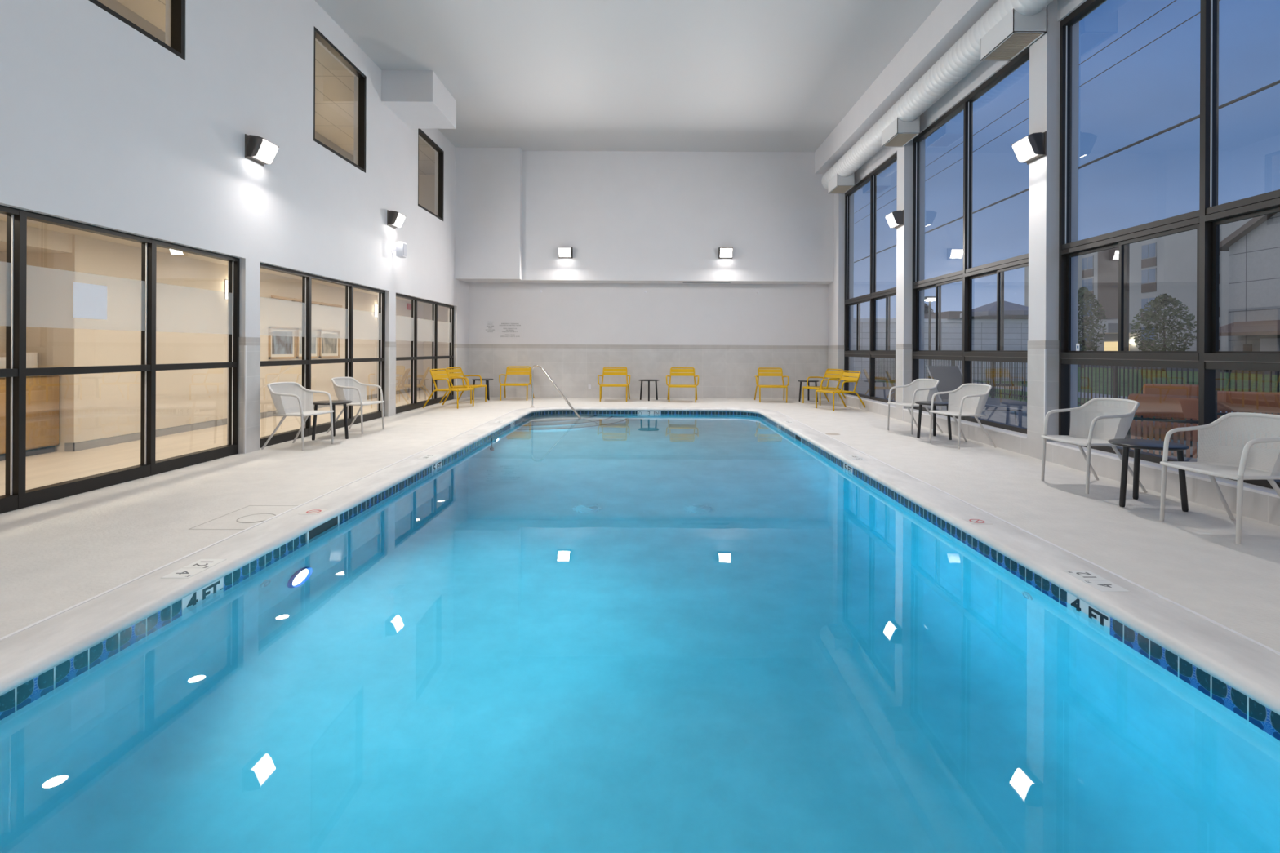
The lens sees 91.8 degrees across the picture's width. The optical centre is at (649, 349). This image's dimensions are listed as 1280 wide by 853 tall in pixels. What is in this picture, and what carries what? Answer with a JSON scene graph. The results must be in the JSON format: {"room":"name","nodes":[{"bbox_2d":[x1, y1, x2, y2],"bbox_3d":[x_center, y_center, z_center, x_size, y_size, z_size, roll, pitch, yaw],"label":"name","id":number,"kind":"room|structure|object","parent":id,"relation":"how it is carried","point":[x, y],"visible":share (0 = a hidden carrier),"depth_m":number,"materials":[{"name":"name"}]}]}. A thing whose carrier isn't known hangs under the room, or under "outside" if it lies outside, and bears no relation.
{"room":"indoor swimming pool","nodes":[
{"label":"indoor swimming pool","id":0,"kind":"room"},
{"bbox_2d":[0,213,431,304],"bbox_3d":[-6.458,-1.449,10.000,2.870,0.120,18.400,0,0,0],"label":"ceiling","id":1,"kind":"structure","parent":0,"point":[2,217],"depth_m":8.46,"materials":[{"name":"beige paint"}]},
{"bbox_2d":[0,220,448,451],"bbox_3d":[-6.465,-0.079,10.000,2.870,2.620,18.400,0,0,0],"label":"wall","id":2,"kind":"structure","parent":0,"point":[192,307],"depth_m":8.88,"materials":[{"name":"beige paint"}]},
{"bbox_2d":[64,386,423,451],"bbox_3d":[-6.999,1.177,13.294,0.112,0.102,11.612,0,0,0],"label":"baseboard","id":3,"kind":"structure","parent":2,"relation":"attached to","point":[76,446],"depth_m":8.89,"materials":[{"name":"tile"}]},
{"bbox_2d":[268,326,296,359],"bbox_3d":[-6.934,-0.131,11.740,0.030,0.600,0.840,0,0,0],"label":"framed picture","id":4,"kind":"object","parent":2,"relation":"attached to","point":[282,340],"visible":1,"depth_m":11.71,"materials":[{"name":"brown wood"}]},
{"bbox_2d":[271,330,293,354],"bbox_3d":[-6.936,-0.131,11.740,0.003,0.430,0.660,0,0,0],"label":"print","id":5,"kind":"object","parent":4,"relation":"attached to","point":[282,340],"depth_m":11.73},
{"bbox_2d":[296,328,319,358],"bbox_3d":[-6.934,-0.131,12.610,0.030,0.600,0.780,0,0,0],"label":"framed picture","id":6,"kind":"object","parent":2,"relation":"attached to","point":[314,332],"visible":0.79,"depth_m":12.77,"materials":[{"name":"brown wood"}]},
{"bbox_2d":[299,332,315,354],"bbox_3d":[-6.936,-0.131,12.610,0.003,0.430,0.600,0,0,0],"label":"print","id":7,"kind":"object","parent":6,"relation":"attached to","point":[313,334],"depth_m":12.77},
{"bbox_2d":[319,328,339,357],"bbox_3d":[-6.934,-0.131,13.465,0.030,0.600,0.810,0,0,0],"label":"framed picture","id":8,"kind":"object","parent":2,"relation":"attached to","point":[329,340],"visible":1,"depth_m":13.45,"materials":[{"name":"brown wood"}]},
{"bbox_2d":[321,333,337,353],"bbox_3d":[-6.936,-0.131,13.465,0.003,0.430,0.630,0,0,0],"label":"print","id":9,"kind":"object","parent":8,"relation":"attached to","point":[329,340],"depth_m":13.45},
{"bbox_2d":[0,389,448,496],"bbox_3d":[-6.471,1.291,10.000,2.870,0.120,18.400,0,0,0],"label":"floor","id":10,"kind":"structure","parent":0,"point":[56,467],"depth_m":7.49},
{"bbox_2d":[0,374,59,461],"bbox_3d":[-7.411,0.749,5.992,0.665,0.955,2.985,0,0,0],"label":"base cabinet","id":11,"kind":"object","parent":10,"relation":"on","point":[42,392],"visible":0.62,"depth_m":7.23,"materials":[{"name":"brown wood"}]},
{"bbox_2d":[0,0,468,444],"bbox_3d":[-4.880,-1.887,6.050,0.283,6.250,20.500,0,0,0],"label":"wall","id":12,"kind":"structure","parent":0,"point":[102,125],"depth_m":7.00,"materials":[{"name":"paint"}]},
{"bbox_2d":[0,204,239,513],"bbox_3d":[-4.939,0.073,5.480,0.102,2.330,3.840,0,0,0],"label":"window frame","id":13,"kind":"structure","parent":12,"relation":"in","point":[15,372],"depth_m":5.53,"materials":[{"name":"brown metal"}]},
{"bbox_2d":[72,282,106,319],"bbox_3d":[-4.931,-0.427,5.476,0.002,0.306,0.332,0,0,0],"label":"paper notice","id":14,"kind":"object","parent":13,"relation":"attached to","point":[89,300],"visible":1,"depth_m":5.46,"materials":[{"name":"white paper"}]},
{"bbox_2d":[88,0,185,60],"bbox_3d":[-4.861,-3.819,5.605,0.104,1.645,1.650,0,0,0],"label":"window","id":15,"kind":"structure","parent":12,"relation":"in","point":[178,6],"depth_m":6.38,"materials":[{"name":"brown metal"}]},
{"bbox_2d":[238,337,260,453],"bbox_3d":[-4.852,0.543,7.532,0.081,1.390,0.285,0,0,0],"label":"wall column","id":16,"kind":"structure","parent":12,"relation":"attached to","point":[249,364],"depth_m":7.47,"materials":[{"name":"paint"}]},
{"bbox_2d":[244,133,279,165],"bbox_3d":[-4.701,-2.427,7.550,0.216,0.280,0.350,0,0,0],"label":"wall light","id":17,"kind":"object","parent":12,"relation":"attached to","point":[258,149],"visible":1,"depth_m":7.44,"materials":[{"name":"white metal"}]},
{"bbox_2d":[259,262,385,448],"bbox_3d":[-4.939,0.073,9.577,0.102,2.330,3.806,0,0,0],"label":"window","id":18,"kind":"structure","parent":12,"relation":"in","point":[306,362],"depth_m":9.33,"materials":[{"name":"brown metal"}]},
{"bbox_2d":[313,26,366,173],"bbox_3d":[-4.861,-3.819,9.705,0.104,1.645,1.650,0,0,0],"label":"window","id":19,"kind":"structure","parent":12,"relation":"in","point":[318,35],"depth_m":10.32,"materials":[{"name":"brown metal"}]},
{"bbox_2d":[384,341,395,417],"bbox_3d":[-4.852,0.543,11.630,0.081,1.390,0.321,0,0,0],"label":"wall column","id":20,"kind":"structure","parent":12,"relation":"attached to","point":[389,347],"depth_m":11.52,"materials":[{"name":"paint"}]},
{"bbox_2d":[386,209,405,228],"bbox_3d":[-4.701,-2.427,11.560,0.216,0.280,0.350,0,0,0],"label":"wall light","id":21,"kind":"object","parent":12,"relation":"attached to","point":[395,220],"visible":1,"depth_m":11.40,"materials":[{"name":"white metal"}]},
{"bbox_2d":[395,293,453,413],"bbox_3d":[-4.939,0.073,13.660,0.102,2.330,3.740,0,0,0],"label":"window","id":22,"kind":"structure","parent":12,"relation":"in","point":[415,404],"depth_m":13.73,"materials":[{"name":"brown metal"}]},
{"bbox_2d":[417,128,444,221],"bbox_3d":[-4.861,-3.819,13.695,0.104,1.645,1.620,0,0,0],"label":"window","id":23,"kind":"structure","parent":12,"relation":"in","point":[441,153],"depth_m":14.46,"materials":[{"name":"brown metal"}]},
{"bbox_2d":[457,347,468,398],"bbox_3d":[-4.809,0.593,15.950,0.061,1.290,0.710,0,0,6],"label":"pillar","id":24,"kind":"object","parent":12,"relation":"attached to","point":[463,353],"visible":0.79,"depth_m":15.99,"materials":[{"name":"paint"}]},
{"bbox_2d":[97,0,435,213],"bbox_3d":[-6.199,-3.528,10.300,2.370,2.680,13.400,0,0,0],"label":"wall","id":25,"kind":"structure","parent":0,"point":[426,182],"depth_m":13.92,"materials":[{"name":"beige paint"}]},
{"bbox_2d":[116,0,435,174],"bbox_3d":[-6.193,-4.818,10.300,2.370,0.100,13.400,0,0,0],"label":"windows","id":26,"kind":"structure","parent":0,"point":[334,84],"depth_m":11.68,"materials":[{"name":"glass"}]},
{"bbox_2d":[315,0,942,151],"bbox_3d":[-0.017,-5.090,6.150,9.980,0.200,20.700,0,0,0],"label":"ceiling","id":27,"kind":"structure","parent":0,"point":[528,75],"depth_m":10.69,"materials":[{"name":"grey paint"}]},
{"bbox_2d":[381,70,456,128],"bbox_3d":[-4.346,-4.730,11.800,0.925,0.560,1.360,0,0,0],"label":"ceiling soffit","id":28,"kind":"structure","parent":27,"relation":"attached to","point":[419,98],"depth_m":11.20,"materials":[{"name":"paint"}]},
{"bbox_2d":[814,0,997,173],"bbox_3d":[4.566,-4.694,5.700,0.810,0.550,19.800,0,0,0],"label":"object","id":29,"kind":"object","parent":27,"relation":"attached to","point":[950,20],"visible":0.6,"depth_m":10.23,"materials":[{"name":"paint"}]},
{"bbox_2d":[0,396,1279,652],"bbox_3d":[-0.046,1.260,6.100,9.980,0.001,20.600,0,0,0],"label":"floor","id":30,"kind":"structure","parent":0,"point":[56,556],"depth_m":4.82,"materials":[{"name":"beige concrete"}]},
{"bbox_2d":[188,505,297,529],"bbox_3d":[-2.986,1.246,4.630,0.420,0.004,0.660,0,0,0],"label":"access hatch","id":31,"kind":"object","parent":30,"relation":"on","point":[260,517],"visible":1,"depth_m":4.59,"materials":[{"name":"grey"}]},
{"bbox_2d":[261,382,333,450],"bbox_3d":[-4.476,0.832,7.941,0.624,0.829,0.621,0,0,9],"label":"mesh chair","id":32,"kind":"object","parent":30,"relation":"on","point":[307,411],"visible":1,"depth_m":8.07,"materials":[{"name":"white"}]},
{"bbox_2d":[311,400,351,440],"bbox_3d":[-4.444,0.984,8.680,0.520,0.515,0.520,0,0,-20],"label":"side table","id":33,"kind":"object","parent":30,"relation":"on","point":[335,402],"visible":0.88,"depth_m":8.62,"materials":[{"name":"black paint"}]},
{"bbox_2d":[326,377,384,434],"bbox_3d":[-4.452,0.832,9.446,0.624,0.829,0.621,0,0,8],"label":"mesh chair","id":34,"kind":"object","parent":30,"relation":"on","point":[338,387],"visible":0.93,"depth_m":9.61,"materials":[{"name":"white paint"}]},
{"bbox_2d":[422,368,474,408],"bbox_3d":[-4.338,0.832,13.478,0.827,0.835,0.810,0,0,14],"label":"armchair","id":35,"kind":"object","parent":30,"relation":"on","point":[441,376],"visible":1,"depth_m":13.45,"materials":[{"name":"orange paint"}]},
{"bbox_2d":[439,367,486,404],"bbox_3d":[-4.374,0.832,14.648,0.827,0.835,0.810,0,0,16],"label":"armchair","id":36,"kind":"object","parent":30,"relation":"on","point":[451,371],"visible":0.83,"depth_m":14.66,"materials":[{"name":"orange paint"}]},
{"bbox_2d":[498,366,534,400],"bbox_3d":[-3.327,0.837,15.590,0.810,0.835,0.827,0,0,-2],"label":"armchair","id":37,"kind":"object","parent":30,"relation":"on","point":[508,371],"visible":0.93,"depth_m":15.80,"materials":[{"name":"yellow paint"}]},
{"bbox_2d":[597,366,630,401],"bbox_3d":[-0.867,0.848,15.447,0.810,0.835,0.827,0,0,0],"label":"armchair","id":38,"kind":"object","parent":30,"relation":"on","point":[620,371],"visible":1,"depth_m":15.66,"materials":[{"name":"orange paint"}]},
{"bbox_2d":[0,406,1279,715],"bbox_3d":[-0.078,1.282,6.900,5.385,0.058,13.450,0,0,0],"label":"pool coping","id":39,"kind":"object","parent":30,"relation":"on","point":[1244,665],"visible":1,"depth_m":3.35,"materials":[{"name":"concrete"}]},
{"bbox_2d":[161,559,226,577],"bbox_3d":[-2.581,1.241,3.525,0.150,0.002,0.306,0,0,0],"label":"marker","id":40,"kind":"object","parent":39,"relation":"on","point":[194,568],"visible":1,"depth_m":3.52,"materials":[{"name":"white tile"}]},
{"bbox_2d":[1062,570,1130,591],"bbox_3d":[2.439,1.263,3.395,0.150,0.002,0.306,0,0,0],"label":"marker","id":41,"kind":"object","parent":39,"relation":"on","point":[1088,577],"visible":1,"depth_m":3.38,"materials":[{"name":"white tile"}]},
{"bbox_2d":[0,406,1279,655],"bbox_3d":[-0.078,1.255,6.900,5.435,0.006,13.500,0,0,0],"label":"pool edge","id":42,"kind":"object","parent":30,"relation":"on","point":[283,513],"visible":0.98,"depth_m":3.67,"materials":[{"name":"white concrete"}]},
{"bbox_2d":[666,367,698,402],"bbox_3d":[0.817,0.855,15.280,0.810,0.835,0.827,0,0,3],"label":"armchair","id":43,"kind":"object","parent":30,"relation":"on","point":[692,370],"visible":1,"depth_m":15.47,"materials":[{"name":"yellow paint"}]},
{"bbox_2d":[754,367,789,403],"bbox_3d":[3.013,0.865,15.319,0.810,0.835,0.827,0,0,4],"label":"armchair","id":44,"kind":"object","parent":30,"relation":"on","point":[765,371],"visible":1,"depth_m":15.53,"materials":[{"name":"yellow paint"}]},
{"bbox_2d":[802,368,845,405],"bbox_3d":[4.158,0.870,14.662,0.827,0.835,0.810,0,0,-22],"label":"armchair","id":45,"kind":"object","parent":30,"relation":"on","point":[837,373],"visible":0.79,"depth_m":14.71,"materials":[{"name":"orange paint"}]},
{"bbox_2d":[815,370,865,411],"bbox_3d":[4.122,0.870,13.371,0.827,0.835,0.810,0,0,-18],"label":"armchair","id":46,"kind":"object","parent":30,"relation":"on","point":[855,378],"visible":0.99,"depth_m":13.36,"materials":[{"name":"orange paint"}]},
{"bbox_2d":[887,378,943,435],"bbox_3d":[4.137,0.871,9.687,0.624,0.829,0.621,0,0,-16],"label":"mesh chair","id":47,"kind":"object","parent":30,"relation":"on","point":[911,394],"visible":0.88,"depth_m":9.86,"materials":[{"name":"white paint"}]},
{"bbox_2d":[915,400,951,439],"bbox_3d":[4.135,1.022,9.000,0.520,0.515,0.520,0,0,-5],"label":"side table","id":48,"kind":"object","parent":30,"relation":"on","point":[921,403],"visible":0.86,"depth_m":8.96,"materials":[{"name":"black paint"}]},
{"bbox_2d":[928,383,996,448],"bbox_3d":[4.184,0.871,8.315,0.624,0.829,0.621,0,0,-13],"label":"mesh chair","id":49,"kind":"object","parent":30,"relation":"on","point":[961,411],"visible":1,"depth_m":8.45,"materials":[{"name":"white paint"}]},
{"bbox_2d":[1040,397,1147,493],"bbox_3d":[4.134,0.871,5.807,0.624,0.829,0.621,0,0,-5],"label":"mesh chair","id":50,"kind":"object","parent":30,"relation":"on","point":[1088,441],"visible":0.92,"depth_m":5.92,"materials":[{"name":"white paint"}]},
{"bbox_2d":[1107,438,1189,511],"bbox_3d":[4.085,1.022,5.090,0.520,0.515,0.520,0,0,-10],"label":"side table","id":51,"kind":"object","parent":30,"relation":"on","point":[1137,444],"visible":0.96,"depth_m":5.03,"materials":[{"name":"black paint"}]},
{"bbox_2d":[1160,412,1279,544],"bbox_3d":[4.121,0.871,4.381,0.624,0.829,0.621,0,0,-5],"label":"mesh chair","id":52,"kind":"object","parent":30,"relation":"on","point":[1241,472],"visible":1,"depth_m":4.52,"materials":[{"name":"white paint"}]},
{"bbox_2d":[454,146,834,345],"bbox_3d":[-0.032,-1.865,15.925,9.980,6.250,1.150,0,0,0],"label":"wall","id":53,"kind":"structure","parent":0,"point":[634,223],"depth_m":15.60,"materials":[{"name":"paint"}]},
{"bbox_2d":[468,347,827,398],"bbox_3d":[-0.026,0.615,16.294,9.447,1.290,0.012,0,0,0],"label":"wainscot","id":54,"kind":"structure","parent":53,"relation":"attached to","point":[722,373],"depth_m":16.29,"materials":[{"name":"tile"}]},
{"bbox_2d":[468,343,827,349],"bbox_3d":[-0.023,-0.080,16.294,9.447,0.100,0.013,0,0,0],"label":"wall trim","id":55,"kind":"object","parent":53,"relation":"attached to","point":[470,345],"visible":1,"depth_m":16.29,"materials":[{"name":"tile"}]},
{"bbox_2d":[828,0,1106,435],"bbox_3d":[4.773,-1.843,6.050,0.370,6.250,20.500,0,0,0],"label":"wall","id":56,"kind":"structure","parent":0,"point":[1044,52],"depth_m":7.40,"materials":[{"name":"paint"}]},
{"bbox_2d":[827,349,837,402],"bbox_3d":[4.662,0.636,15.675,0.070,1.290,1.262,0,0,5],"label":"wainscot","id":57,"kind":"object","parent":56,"relation":"attached to","point":[832,353],"visible":0.57,"depth_m":15.68,"materials":[{"name":"tile"}]},
{"bbox_2d":[837,394,895,418],"bbox_3d":[4.571,1.178,13.280,0.008,0.205,3.540,0,0,0],"label":"baseboard","id":58,"kind":"structure","parent":56,"relation":"attached to","point":[880,409],"depth_m":12.85,"materials":[{"name":"tile"}]},
{"bbox_2d":[837,151,897,407],"bbox_3d":[4.710,-1.359,13.280,0.272,4.870,3.540,0,0,0],"label":"window","id":59,"kind":"structure","parent":56,"relation":"in","point":[872,353],"depth_m":13.25,"materials":[{"name":"brown metal"}]},
{"bbox_2d":[885,209,903,229],"bbox_3d":[4.483,-2.386,11.360,0.216,0.280,0.350,0,0,0],"label":"wall light","id":60,"kind":"object","parent":56,"relation":"attached to","point":[895,219],"visible":1,"depth_m":11.20,"materials":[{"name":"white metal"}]},
{"bbox_2d":[895,343,911,420],"bbox_3d":[4.647,0.586,11.335,0.161,1.390,0.351,0,0,0],"label":"wall column","id":61,"kind":"structure","parent":56,"relation":"attached to","point":[903,351],"depth_m":11.22,"materials":[{"name":"paint"}]},
{"bbox_2d":[821,0,1053,193],"bbox_3d":[4.363,-3.973,5.400,0.442,0.626,19.100,0,0,0],"label":"air duct","id":62,"kind":"object","parent":56,"relation":"attached to","point":[1009,27],"visible":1,"depth_m":8.74,"materials":[{"name":"white metal"}]},
{"bbox_2d":[884,133,916,146],"bbox_3d":[4.385,-3.673,10.840,0.331,0.019,0.664,0,0,0],"label":"grille","id":63,"kind":"object","parent":62,"relation":"attached to","point":[894,140],"depth_m":10.85,"materials":[{"name":"beige metal"}]},
{"bbox_2d":[984,32,1042,59],"bbox_3d":[4.385,-3.673,7.500,0.331,0.019,0.664,0,0,0],"label":"grille","id":64,"kind":"object","parent":62,"relation":"attached to","point":[1010,45],"depth_m":7.48,"materials":[{"name":"beige metal"}]},
{"bbox_2d":[902,409,1026,455],"bbox_3d":[4.571,1.178,9.335,0.008,0.205,3.670,0,0,0],"label":"baseboard","id":65,"kind":"structure","parent":56,"relation":"attached to","point":[1003,441],"depth_m":8.61,"materials":[{"name":"tile"}]},
{"bbox_2d":[902,46,1029,438],"bbox_3d":[4.710,-1.359,9.335,0.272,4.870,3.670,0,0,0],"label":"window","id":66,"kind":"structure","parent":56,"relation":"in","point":[966,355],"depth_m":9.31,"materials":[{"name":"brown metal"}]},
{"bbox_2d":[1011,131,1046,164],"bbox_3d":[4.483,-2.386,7.345,0.216,0.280,0.350,0,0,0],"label":"wall light","id":67,"kind":"object","parent":56,"relation":"attached to","point":[1031,148],"visible":1,"depth_m":7.23,"materials":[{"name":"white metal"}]},
{"bbox_2d":[1026,340,1058,459],"bbox_3d":[4.647,0.586,7.330,0.161,1.390,0.341,0,0,0],"label":"wall column","id":68,"kind":"structure","parent":56,"relation":"attached to","point":[1042,375],"depth_m":7.24,"materials":[{"name":"paint"}]},
{"bbox_2d":[1044,443,1279,526],"bbox_3d":[4.571,1.178,5.310,0.008,0.205,3.720,0,0,0],"label":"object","id":69,"kind":"structure","parent":56,"relation":"attached to","point":[1256,506],"depth_m":5.36,"materials":[{"name":"tile"}]},
{"bbox_2d":[1046,0,1279,497],"bbox_3d":[4.710,-1.359,5.310,0.272,4.870,3.720,0,0,0],"label":"window","id":70,"kind":"structure","parent":56,"relation":"in","point":[1207,358],"depth_m":5.36,"materials":[{"name":"brown metal"}]},
{"bbox_3d":[-0.082,2.181,6.900,4.735,1.434,12.800,0,0,0],"label":"basin","id":71,"kind":"object","parent":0,"visible":0},
{"bbox_2d":[0,413,1279,852],"bbox_3d":[-0.083,2.266,6.900,4.765,1.788,12.830,0,0,0],"label":"pool water","id":72,"kind":"object","parent":71,"relation":"in","point":[568,633],"visible":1,"depth_m":2.44,"materials":[{"name":"blue liquid"}]},
{"bbox_2d":[0,410,1279,730],"bbox_3d":[-0.079,1.387,6.900,4.735,0.154,12.800,0,0,0],"label":"tiles","id":73,"kind":"object","parent":71,"relation":"attached to","point":[1273,718],"visible":0.33,"depth_m":3.09,"materials":[{"name":"tile"}]},
{"bbox_2d":[181,577,223,609],"bbox_3d":[-2.444,1.377,3.402,0.004,0.149,0.315,0,0,0],"label":"depth marker","id":74,"kind":"object","parent":73,"relation":"attached to","point":[193,597],"visible":0.53,"depth_m":3.39,"materials":[{"name":"white tile"}]},
{"bbox_2d":[306,515,339,540],"bbox_3d":[-2.442,1.381,4.650,0.009,0.160,0.456,0,0,0],"label":"skimmer","id":75,"kind":"object","parent":73,"relation":"attached to","point":[333,522],"visible":0.37,"depth_m":4.63,"materials":[{"name":"grey plastic"}]},
{"bbox_2d":[1066,591,1110,628],"bbox_3d":[2.287,1.399,3.237,0.004,0.149,0.315,0,0,0],"label":"depth marker","id":76,"kind":"object","parent":73,"relation":"attached to","point":[1083,606],"visible":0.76,"depth_m":3.22,"materials":[{"name":"white tile"}]},
{"label":"outside","id":77,"kind":"structure","parent":0,"visible":0},
{"bbox_2d":[853,80,1279,262],"bbox_3d":[18.035,-7.754,35.000,0.100,0.350,90.001,0,0,0],"label":"overhead cable","id":78,"kind":"object","parent":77,"point":[1274,83],"visible":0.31,"depth_m":22.75,"materials":[{"name":"black plastic"}]},
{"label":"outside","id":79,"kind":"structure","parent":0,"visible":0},
{"bbox_2d":[853,0,1220,224],"bbox_3d":[18.050,-11.154,35.000,0.036,0.286,90.000,0,0,0],"label":"overhead cable","id":80,"kind":"object","parent":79,"point":[1219,0],"visible":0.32,"depth_m":24.78,"materials":[{"name":"black plastic"}]},
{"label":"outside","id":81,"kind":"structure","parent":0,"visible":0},
{"bbox_2d":[1078,364,1279,374],"bbox_3d":[44.993,1.642,50.000,14.000,0.200,140.000,0,0,0],"label":"road","id":82,"kind":"structure","parent":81,"point":[1090,366],"depth_m":47.89,"materials":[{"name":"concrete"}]},
{"bbox_2d":[1024,217,1252,351],"bbox_3d":[58.524,-5.277,69.250,19.400,13.800,33.900,0,0,0],"label":"hotel building","id":83,"kind":"structure","parent":82,"relation":"on","point":[1167,264],"depth_m":64.52,"materials":[{"name":"grey paint"}]},
{"bbox_2d":[1218,212,1279,351],"bbox_3d":[47.026,-5.578,39.600,10.000,14.300,18.200,0,0,0],"label":"gabled building","id":84,"kind":"structure","parent":82,"relation":"on","point":[1253,249],"depth_m":45.87,"materials":[{"name":"paint"}]},
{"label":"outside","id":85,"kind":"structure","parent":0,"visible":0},
{"bbox_2d":[974,366,1279,396],"bbox_3d":[26.143,1.558,56.000,23.700,0.200,128.000,0,0,0],"label":"lawn","id":86,"kind":"structure","parent":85,"point":[1184,373],"depth_m":28.92,"materials":[{"name":"green plant"}]},
{"bbox_2d":[853,311,1028,381],"bbox_3d":[13.201,-0.156,30.925,8.400,3.150,6.350,0,0,0],"label":"stone building","id":87,"kind":"structure","parent":86,"relation":"on","point":[1015,330],"depth_m":28.00,"materials":[{"name":"white"}]},
{"bbox_2d":[1077,286,1106,368],"bbox_3d":[35.530,-1.865,50.803,3.209,6.734,3.260,0,0,24],"label":"tree","id":88,"kind":"object","parent":86,"relation":"on","point":[1082,291],"visible":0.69,"depth_m":50.25,"materials":[{"name":"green plant"}]},
{"bbox_2d":[1128,293,1196,371],"bbox_3d":[36.498,-1.266,44.028,3.891,5.547,3.824,0,0,0],"label":"tree","id":89,"kind":"object","parent":86,"relation":"on","point":[1160,301],"visible":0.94,"depth_m":43.74,"materials":[{"name":"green plant"}]},
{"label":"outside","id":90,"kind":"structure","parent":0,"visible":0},
{"bbox_2d":[853,379,1279,471],"bbox_3d":[7.418,1.453,13.000,4.950,0.200,34.000,0,0,0],"label":"patio","id":91,"kind":"structure","parent":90,"point":[882,388],"depth_m":13.74,"materials":[{"name":"grey concrete"}]},
{"bbox_2d":[875,357,895,384],"bbox_3d":[9.697,0.754,25.520,0.060,1.220,2.300,0,0,0],"label":"fence panel","id":92,"kind":"object","parent":91,"relation":"on","point":[879,358],"visible":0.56,"depth_m":25.31,"materials":[{"name":"black metal"}]},
{"bbox_2d":[954,360,995,398],"bbox_3d":[9.697,0.754,18.620,0.060,1.220,2.300,0,0,0],"label":"fence panel","id":93,"kind":"object","parent":91,"relation":"on","point":[993,364],"visible":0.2,"depth_m":17.84,"materials":[{"name":"black metal"}]},
{"bbox_2d":[925,364,1024,426],"bbox_3d":[5.856,0.823,11.306,0.672,1.053,1.952,0,0,-4],"label":"sun lounger","id":94,"kind":"object","parent":91,"relation":"on","point":[949,377],"visible":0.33,"depth_m":11.99,"materials":[{"name":"grey"}]},
{"bbox_2d":[992,361,1027,399],"bbox_3d":[9.697,0.754,16.320,0.060,1.220,2.300,0,0,0],"label":"fence panel","id":95,"kind":"object","parent":91,"relation":"on","point":[995,393],"visible":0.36,"depth_m":16.58,"materials":[{"name":"black metal"}]},
{"bbox_2d":[1077,364,1118,413],"bbox_3d":[9.697,0.754,14.020,0.060,1.220,2.300,0,0,0],"label":"fence panel","id":96,"kind":"object","parent":91,"relation":"on","point":[1115,392],"visible":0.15,"depth_m":13.35,"materials":[{"name":"black metal"}]},
{"bbox_2d":[1116,365,1220,418],"bbox_3d":[9.697,0.754,11.720,0.060,1.220,2.300,0,0,0],"label":"fence panel","id":97,"kind":"object","parent":91,"relation":"on","point":[1156,371],"visible":0.1,"depth_m":11.97,"materials":[{"name":"black metal"}]},
{"bbox_2d":[1142,383,1198,424],"bbox_3d":[8.273,0.947,9.860,0.840,0.826,0.813,0,0,30],"label":"lounge seat","id":98,"kind":"object","parent":91,"relation":"on","point":[1148,388],"visible":0.06,"depth_m":9.54,"materials":[{"name":"brown"}]},
{"bbox_2d":[1142,383,1198,395],"bbox_3d":[8.115,0.661,9.585,0.760,0.257,0.178,0,0,30],"label":"cushion","id":99,"kind":"object","parent":98,"relation":"on","point":[1148,388],"depth_m":9.54,"materials":[{"name":"brown fabric"}]},
{"bbox_2d":[1124,393,1218,460],"bbox_3d":[6.216,0.937,7.414,0.840,0.826,0.813,0,0,40],"label":"lounge seat","id":100,"kind":"object","parent":91,"relation":"on","point":[1175,406],"visible":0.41,"depth_m":7.17,"materials":[{"name":"brown"}]},
{"bbox_2d":[1128,393,1198,418],"bbox_3d":[6.013,0.652,7.171,0.760,0.257,0.178,0,0,40],"label":"cushion","id":101,"kind":"object","parent":100,"relation":"on","point":[1175,406],"depth_m":7.14,"materials":[{"name":"brown fabric"}]},
{"bbox_2d":[1130,421,1198,441],"bbox_3d":[6.258,0.978,7.465,0.720,0.140,0.640,0,0,40],"label":"seat cushion","id":102,"kind":"object","parent":100,"relation":"on","point":[1148,423],"depth_m":7.33,"materials":[{"name":"brown fabric"}]},
{"bbox_2d":[1190,391,1279,450],"bbox_3d":[7.726,0.944,8.108,0.840,0.826,0.813,0,0,25],"label":"lounge seat","id":103,"kind":"object","parent":91,"relation":"on","point":[1264,402],"visible":0.26,"depth_m":7.79,"materials":[{"name":"brown"}]},
{"bbox_2d":[1196,418,1279,431],"bbox_3d":[7.754,0.985,8.168,0.720,0.140,0.640,0,0,25],"label":"seat cushion","id":104,"kind":"object","parent":103,"relation":"on","point":[1197,419],"depth_m":7.91,"materials":[{"name":"plastic"}]},
{"bbox_2d":[1217,391,1279,413],"bbox_3d":[7.593,0.659,7.820,0.760,0.257,0.178,0,0,25],"label":"cushion","id":105,"kind":"object","parent":103,"relation":"on","point":[1228,402],"depth_m":7.78,"materials":[{"name":"brown fabric"}]},
{"bbox_2d":[1222,369,1279,422],"bbox_3d":[9.697,0.754,9.420,0.060,1.220,2.300,0,0,0],"label":"fence panel","id":106,"kind":"object","parent":91,"relation":"on","point":[1223,371],"visible":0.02,"depth_m":10.02,"materials":[{"name":"black metal"}]},
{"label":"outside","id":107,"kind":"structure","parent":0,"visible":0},
{"bbox_2d":[972,381,1255,413],"bbox_3d":[13.443,1.496,26.000,1.700,0.200,68.000,0,0,0],"label":"sidewalk","id":108,"kind":"structure","parent":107,"point":[1082,393],"depth_m":19.67,"materials":[{"name":"grey concrete"}]},
{"bbox_2d":[960,299,1028,386],"bbox_3d":[13.701,-0.273,24.200,2.772,3.350,2.772,0,0,22],"label":"patio umbrella","id":109,"kind":"object","parent":108,"relation":"on","point":[1011,310],"visible":0.49,"depth_m":23.57,"materials":[{"name":"grey fabric"}]},
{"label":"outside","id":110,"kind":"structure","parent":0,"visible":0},
{"bbox_2d":[875,380,1279,436],"bbox_3d":[11.243,1.491,41.000,2.700,0.200,98.000,0,0,0],"label":"lawn","id":111,"kind":"structure","parent":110,"point":[998,397],"depth_m":18.50,"materials":[{"name":"green plant"}]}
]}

